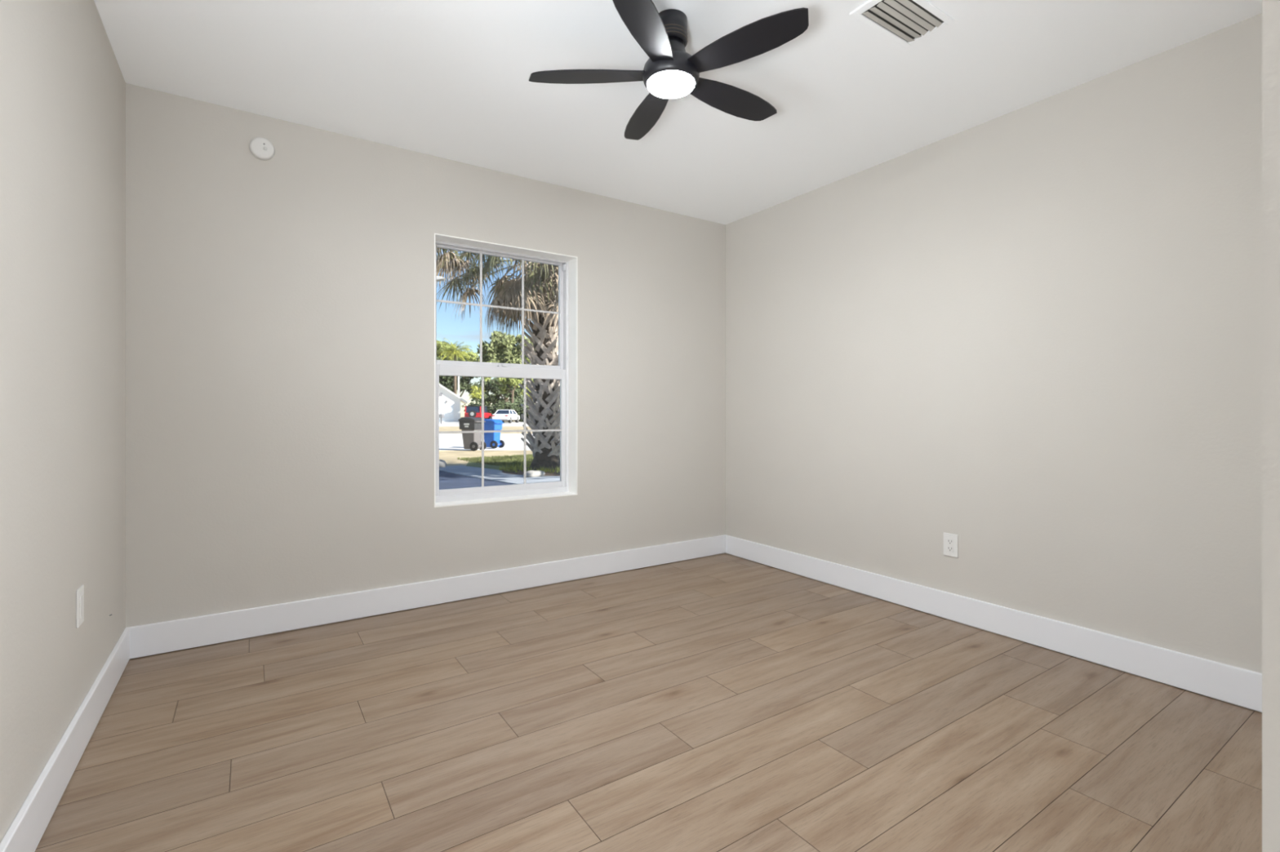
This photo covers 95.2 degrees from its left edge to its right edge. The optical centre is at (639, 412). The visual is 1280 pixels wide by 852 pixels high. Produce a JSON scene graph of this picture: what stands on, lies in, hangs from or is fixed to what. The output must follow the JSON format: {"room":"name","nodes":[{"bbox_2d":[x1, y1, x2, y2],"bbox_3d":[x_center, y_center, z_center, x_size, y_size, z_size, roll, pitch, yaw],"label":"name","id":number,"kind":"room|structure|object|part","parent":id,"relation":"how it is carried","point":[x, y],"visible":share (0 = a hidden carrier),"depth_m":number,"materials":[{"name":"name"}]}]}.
{"room":"empty bedroom","nodes":[
{"label":"empty bedroom","id":0,"kind":"room"},
{"bbox_2d":[0,0,125,843],"bbox_3d":[-1.311,-0.163,1.062,0.120,2.460,3.306,0,0,-34],"label":"wall","id":1,"kind":"structure","parent":0,"point":[63,84],"depth_m":1.58,"materials":[{"name":"beige paint"}]},
{"bbox_2d":[0,628,129,851],"bbox_3d":[-1.284,0.978,1.143,0.016,0.133,3.170,0,0,-34],"label":"baseboard","id":2,"kind":"structure","parent":1,"relation":"attached to","point":[28,826],"depth_m":1.60,"materials":[{"name":"white paint"}]},
{"bbox_2d":[75,584,84,628],"bbox_3d":[-1.728,0.599,1.804,0.008,0.116,0.072,0,0,-34],"label":"wall plate","id":3,"kind":"object","parent":1,"relation":"attached to","point":[80,591],"visible":1,"depth_m":1.79,"materials":[{"name":"white plastic"}]},
{"bbox_2d":[80,594,83,617],"bbox_3d":[-1.726,0.599,1.805,0.003,0.067,0.033,0,0,-34],"label":"switch","id":4,"kind":"object","parent":3,"relation":"attached to","point":[81,595],"depth_m":1.80,"materials":[{"name":"white plastic"}]},
{"bbox_2d":[125,83,725,627],"bbox_3d":[-0.837,-0.113,3.508,3.620,2.560,0.240,0,0,-34],"label":"wall","id":5,"kind":"structure","parent":0,"point":[280,309],"depth_m":2.92,"materials":[{"name":"beige paint"}]},
{"bbox_2d":[248,137,275,160],"bbox_3d":[-1.764,-1.232,2.727,0.102,0.102,0.033,0,0,-34],"label":"smoke detector","id":6,"kind":"object","parent":5,"relation":"attached to","point":[261,148],"visible":1,"depth_m":2.72,"materials":[{"name":"beige plastic"}]},
{"bbox_2d":[125,534,726,658],"bbox_3d":[-0.766,0.978,3.401,3.380,0.133,0.016,0,0,-34],"label":"baseboard","id":7,"kind":"structure","parent":5,"relation":"attached to","point":[150,639],"depth_m":3.03,"materials":[{"name":"white paint"}]},
{"bbox_2d":[434,233,577,507],"bbox_3d":[-0.812,-0.227,3.504,0.873,1.492,0.205,0,0,-34],"label":"window","id":8,"kind":"structure","parent":5,"relation":"in","point":[566,371],"depth_m":3.60,"materials":[{"name":"white paint"}]},
{"bbox_3d":[-0.848,-0.604,3.561,0.841,0.713,0.028,0,0,-34],"label":"sash","id":9,"kind":"part","parent":8,"relation":"part of","materials":[{"name":"clear glass"}]},
{"bbox_3d":[-0.830,0.104,3.534,0.841,0.754,0.028,0,0,-34],"label":"sash","id":10,"kind":"part","parent":8,"relation":"part of","materials":[{"name":"white plastic"}]},
{"bbox_2d":[34,553,1262,851],"bbox_3d":[-0.140,1.107,0.837,5.220,0.120,5.020,0,0,-34],"label":"floor","id":11,"kind":"structure","parent":0,"point":[722,702],"depth_m":1.85,"materials":[{"name":"brown wood"}]},
{"bbox_2d":[93,0,1262,224],"bbox_3d":[0.079,-1.443,2.132,3.860,0.100,3.546,0,0,-34],"label":"ceiling","id":12,"kind":"structure","parent":0,"point":[447,79],"depth_m":2.39,"materials":[{"name":"white paint"}]},
{"bbox_2d":[528,0,808,140],"bbox_3d":[0.149,-1.272,2.093,0.942,0.242,0.979,0,0,-34],"label":"ceiling fan","id":13,"kind":"object","parent":12,"relation":"hanging from","point":[669,72],"visible":1,"depth_m":2.02,"materials":[{"name":"black metal"}]},
{"bbox_3d":[-0.182,-1.196,2.082,0.444,0.028,0.125,0,0,2],"label":"blade","id":14,"kind":"part","parent":13,"relation":"part of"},
{"bbox_3d":[0.012,-1.196,1.799,0.124,0.028,0.444,0,0,19],"label":"blade","id":15,"kind":"part","parent":13,"relation":"part of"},
{"bbox_3d":[0.027,-1.196,2.354,0.124,0.028,0.444,0,0,-16],"label":"blade","id":16,"kind":"part","parent":13,"relation":"part of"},
{"bbox_3d":[0.350,-1.196,2.240,0.444,0.028,0.124,0,0,-34],"label":"blade","id":17,"kind":"part","parent":13,"relation":"part of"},
{"bbox_3d":[0.342,-1.196,1.897,0.444,0.028,0.124,0,0,38],"label":"blade","id":18,"kind":"part","parent":13,"relation":"part of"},
{"bbox_2d":[849,0,955,48],"bbox_3d":[0.926,-1.387,2.057,0.342,0.010,0.186,0,0,-34],"label":"ceiling vent","id":19,"kind":"object","parent":12,"relation":"in","point":[906,23],"visible":1,"depth_m":2.06,"materials":[{"name":"white metal"}]},
{"bbox_2d":[725,13,1262,673],"bbox_3d":[1.602,-0.163,3.002,0.120,2.460,3.306,0,0,-34],"label":"wall","id":20,"kind":"structure","parent":0,"point":[1031,335],"depth_m":2.62,"materials":[{"name":"beige paint"}]},
{"bbox_2d":[943,532,958,558],"bbox_3d":[1.564,0.670,2.942,0.009,0.116,0.074,0,0,-34],"label":"wall outlet","id":21,"kind":"object","parent":20,"relation":"attached to","point":[950,540],"visible":1,"depth_m":2.94,"materials":[{"name":"white plastic"}]},
{"bbox_2d":[946,537,953,552],"bbox_3d":[1.563,0.670,2.941,0.004,0.067,0.033,0,0,-34],"label":"receptacle","id":22,"kind":"object","parent":21,"relation":"attached to","point":[949,540],"depth_m":2.94,"materials":[{"name":"white plastic"}]},
{"bbox_2d":[725,535,1262,712],"bbox_3d":[1.517,0.978,3.007,0.016,0.133,3.170,0,0,-34],"label":"baseboard","id":23,"kind":"structure","parent":20,"relation":"attached to","point":[1237,686],"depth_m":2.60,"materials":[{"name":"white paint"}]},
{"bbox_2d":[1262,0,1279,851],"bbox_3d":[1.028,-0.163,0.706,3.380,2.460,0.120,0,0,-34],"label":"wall","id":24,"kind":"structure","parent":0,"point":[1270,8],"depth_m":0.32,"materials":[{"name":"beige paint"}]},
{"label":"outside","id":25,"kind":"structure","parent":0,"visible":0},
{"bbox_2d":[439,471,511,489],"bbox_3d":[-4.944,1.299,6.456,9.050,0.196,9.100,0,0,-34],"label":"driveway","id":26,"kind":"structure","parent":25,"point":[446,480],"depth_m":10.04,"materials":[{"name":"grey asphalt"}]},
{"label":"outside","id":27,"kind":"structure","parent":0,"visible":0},
{"bbox_2d":[457,453,533,470],"bbox_3d":[-0.050,1.298,14.399,8.000,0.198,7.700,0,0,-34],"label":"lawn","id":28,"kind":"structure","parent":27,"point":[469,464],"depth_m":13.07,"materials":[{"name":"green plant"}]},
{"bbox_2d":[501,466,559,475],"bbox_3d":[-1.856,1.232,11.795,2.100,0.130,2.100,0,0,-34],"label":"mulch bed","id":29,"kind":"object","parent":28,"relation":"on","point":[520,473],"visible":0.2,"depth_m":11.29,"materials":[{"name":"brown soil"}]},
{"bbox_2d":[436,247,559,470],"bbox_3d":[-2.240,-2.186,11.820,4.593,6.866,3.897,0,0,-28],"label":"palm","id":30,"kind":"object","parent":29,"relation":"on","point":[540,280],"visible":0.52,"depth_m":11.81,"materials":[{"name":"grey plant"}]},
{"bbox_2d":[497,462,559,473],"bbox_3d":[-1.923,1.127,12.088,1.900,0.160,1.897,0,0,-34],"label":"weeds","id":31,"kind":"object","parent":29,"relation":"on","point":[517,466],"visible":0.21,"depth_m":11.70,"materials":[{"name":"green plant"}]},
{"bbox_2d":[523,470,545,477],"bbox_3d":[-1.944,1.152,10.753,0.410,0.164,0.267,0,0,-34],"label":"edging stone","id":32,"kind":"object","parent":28,"relation":"on","point":[531,473],"visible":0.74,"depth_m":10.65,"materials":[{"name":"white stone"}]},
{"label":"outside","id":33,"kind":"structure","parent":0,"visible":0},
{"bbox_2d":[439,416,558,466],"bbox_3d":[-28.508,1.353,75.197,210.000,0.288,149.740,0,0,-34],"label":"ground","id":34,"kind":"structure","parent":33,"point":[451,457],"depth_m":17.08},
{"bbox_2d":[436,275,445,281],"bbox_3d":[-4.270,-0.689,11.500,0.855,3.973,0.140,0,0,0],"label":"lamp post","id":35,"kind":"object","parent":34,"relation":"on","point":[438,278],"visible":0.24,"depth_m":11.44,"materials":[{"name":"white metal"}]},
{"bbox_2d":[439,413,444,423],"bbox_3d":[-20.425,0.737,60.000,0.400,1.120,0.600,0,0,0],"label":"mailbox","id":36,"kind":"object","parent":34,"relation":"on","point":[441,415],"visible":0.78,"depth_m":59.71,"materials":[{"name":"grey metal"}]},
{"bbox_2d":[439,383,467,422],"bbox_3d":[-25.459,-1.054,74.280,6.450,4.702,10.000,0,0,-18],"label":"house","id":37,"kind":"structure","parent":34,"relation":"on","point":[449,402],"depth_m":70.31,"materials":[{"name":"paint"}]},
{"bbox_3d":[-23.562,0.122,70.149,2.206,2.150,0.070,0,0,-18],"label":"garage door","id":38,"kind":"part","parent":37,"relation":"part of","materials":[{"name":"white"}]},
{"bbox_2d":[436,337,472,395],"bbox_3d":[-26.195,-4.543,82.892,5.245,11.680,4.787,0,0,-34],"label":"palm","id":39,"kind":"object","parent":34,"relation":"on","point":[455,352],"visible":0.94,"depth_m":82.80,"materials":[{"name":"green plant"}]},
{"bbox_2d":[436,340,479,377],"bbox_3d":[-32.152,-5.711,103.042,11.698,14.030,5.036,0,0,0],"label":"tree","id":40,"kind":"object","parent":34,"relation":"on","point":[473,355],"visible":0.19,"depth_m":102.05,"materials":[{"name":"green plant"}]},
{"bbox_2d":[457,376,459,396],"bbox_3d":[-25.787,-2.023,83.000,0.300,6.640,0.300,0,0,0],"label":"utility pole","id":41,"kind":"object","parent":34,"relation":"on","point":[458,376],"visible":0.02,"depth_m":82.92,"materials":[{"name":"grey metal"}]},
{"bbox_2d":[436,356,488,397],"bbox_3d":[-30.492,-4.044,96.892,11.414,10.708,5.700,0,0,0],"label":"tree","id":42,"kind":"object","parent":34,"relation":"on","point":[446,381],"visible":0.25,"depth_m":96.17,"materials":[{"name":"green plant"}]},
{"bbox_2d":[468,384,484,404],"bbox_3d":[-21.435,-1.157,77.058,2.467,4.908,2.654,0,0,-2],"label":"fan palm","id":43,"kind":"object","parent":34,"relation":"on","point":[474,388],"visible":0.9,"depth_m":76.64,"materials":[{"name":"green plant"}]},
{"bbox_2d":[462,395,528,422],"bbox_3d":[-16.490,0.008,70.477,9.773,4.003,3.162,0,0,0],"label":"hedge","id":44,"kind":"object","parent":34,"relation":"on","point":[517,406],"visible":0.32,"depth_m":69.95,"materials":[{"name":"green plant"}]},
{"bbox_2d":[471,377,527,421],"bbox_3d":[-18.887,-1.898,81.211,8.711,6.416,4.557,0,0,0],"label":"tree","id":45,"kind":"object","parent":34,"relation":"on","point":[491,385],"visible":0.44,"depth_m":80.25,"materials":[{"name":"green plant"}]},
{"bbox_2d":[480,377,523,422],"bbox_3d":[-16.875,-2.323,74.040,6.523,7.251,3.344,0,0,0],"label":"tree","id":46,"kind":"object","parent":34,"relation":"on","point":[514,382],"visible":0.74,"depth_m":73.74,"materials":[{"name":"green plant"}]},
{"bbox_2d":[473,330,533,402],"bbox_3d":[-20.275,-5.510,87.933,9.876,13.637,5.280,0,0,0],"label":"broad tree","id":47,"kind":"object","parent":34,"relation":"on","point":[503,348],"visible":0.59,"depth_m":86.90,"materials":[{"name":"green plant"}]},
{"bbox_2d":[518,385,533,420],"bbox_3d":[-10.887,-0.838,58.034,2.591,4.272,2.480,0,0,2],"label":"fan palm","id":48,"kind":"object","parent":34,"relation":"on","point":[521,393],"visible":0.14,"depth_m":57.86,"materials":[{"name":"green plant"}]},
{"bbox_2d":[520,342,535,419],"bbox_3d":[-12.158,-3.311,66.024,2.741,9.232,2.976,0,0,0],"label":"tree","id":49,"kind":"object","parent":34,"relation":"on","point":[526,357],"visible":0.06,"depth_m":65.66,"materials":[{"name":"green plant"}]},
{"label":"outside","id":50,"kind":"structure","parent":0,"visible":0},
{"bbox_2d":[439,465,559,484],"bbox_3d":[-0.203,1.265,9.920,3.566,0.165,9.494,0,0,-38],"label":"path","id":51,"kind":"structure","parent":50,"point":[495,475],"depth_m":10.79,"materials":[{"name":"concrete"}]},
{"bbox_2d":[439,459,446,466],"bbox_3d":[-4.315,1.127,12.604,0.227,0.206,0.267,0,0,35],"label":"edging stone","id":52,"kind":"object","parent":51,"relation":"on","point":[442,463],"visible":0.45,"depth_m":12.55,"materials":[{"name":"white stone"}]},
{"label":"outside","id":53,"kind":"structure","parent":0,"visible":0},
{"bbox_2d":[439,433,534,450],"bbox_3d":[-10.000,1.300,25.450,100.000,0.194,14.100,0,0,0],"label":"road","id":54,"kind":"structure","parent":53,"point":[447,442],"depth_m":22.86,"materials":[{"name":"grey asphalt"}]},
{"bbox_2d":[457,417,486,451],"bbox_3d":[-5.272,0.686,18.389,0.690,1.045,0.540,0,0,18],"label":"bin","id":55,"kind":"object","parent":54,"relation":"on","point":[472,441],"visible":0.84,"depth_m":18.19,"materials":[{"name":"grey plastic"}]},
{"bbox_3d":[-5.315,0.221,18.403,0.600,0.115,0.540,0,0,18],"label":"lid","id":56,"kind":"part","parent":55,"relation":"part of","materials":[{"name":"plastic"}]},
{"bbox_2d":[484,418,504,448],"bbox_3d":[-4.899,0.717,19.390,0.642,0.962,0.502,0,0,18],"label":"bin","id":57,"kind":"object","parent":54,"relation":"on","point":[492,440],"visible":0.91,"depth_m":19.21,"materials":[{"name":"blue plastic"}]},
{"bbox_3d":[-4.939,0.290,19.403,0.558,0.107,0.502,0,0,18],"label":"lid","id":58,"kind":"part","parent":57,"relation":"part of","materials":[{"name":"blue plastic"}]},
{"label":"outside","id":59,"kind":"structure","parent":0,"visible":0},
{"bbox_2d":[439,421,528,426],"bbox_3d":[-37.768,1.300,61.654,69.902,0.194,56.274,0,0,-34],"label":"gravel drive","id":60,"kind":"structure","parent":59,"point":[506,424],"depth_m":55.01,"materials":[{"name":"white gravel"}]},
{"bbox_2d":[464,405,491,419],"bbox_3d":[-17.321,0.277,62.462,1.880,1.840,4.464,0,0,0],"label":"suv","id":61,"kind":"object","parent":60,"relation":"on","point":[470,411],"visible":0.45,"depth_m":60.61,"materials":[{"name":"red paint"}]},
{"bbox_2d":[492,409,519,422],"bbox_3d":[-14.705,0.466,64.260,1.840,1.463,4.670,0,0,4],"label":"sedan","id":62,"kind":"object","parent":60,"relation":"on","point":[502,415],"visible":0.87,"depth_m":62.85,"materials":[{"name":"white paint"}]}
]}

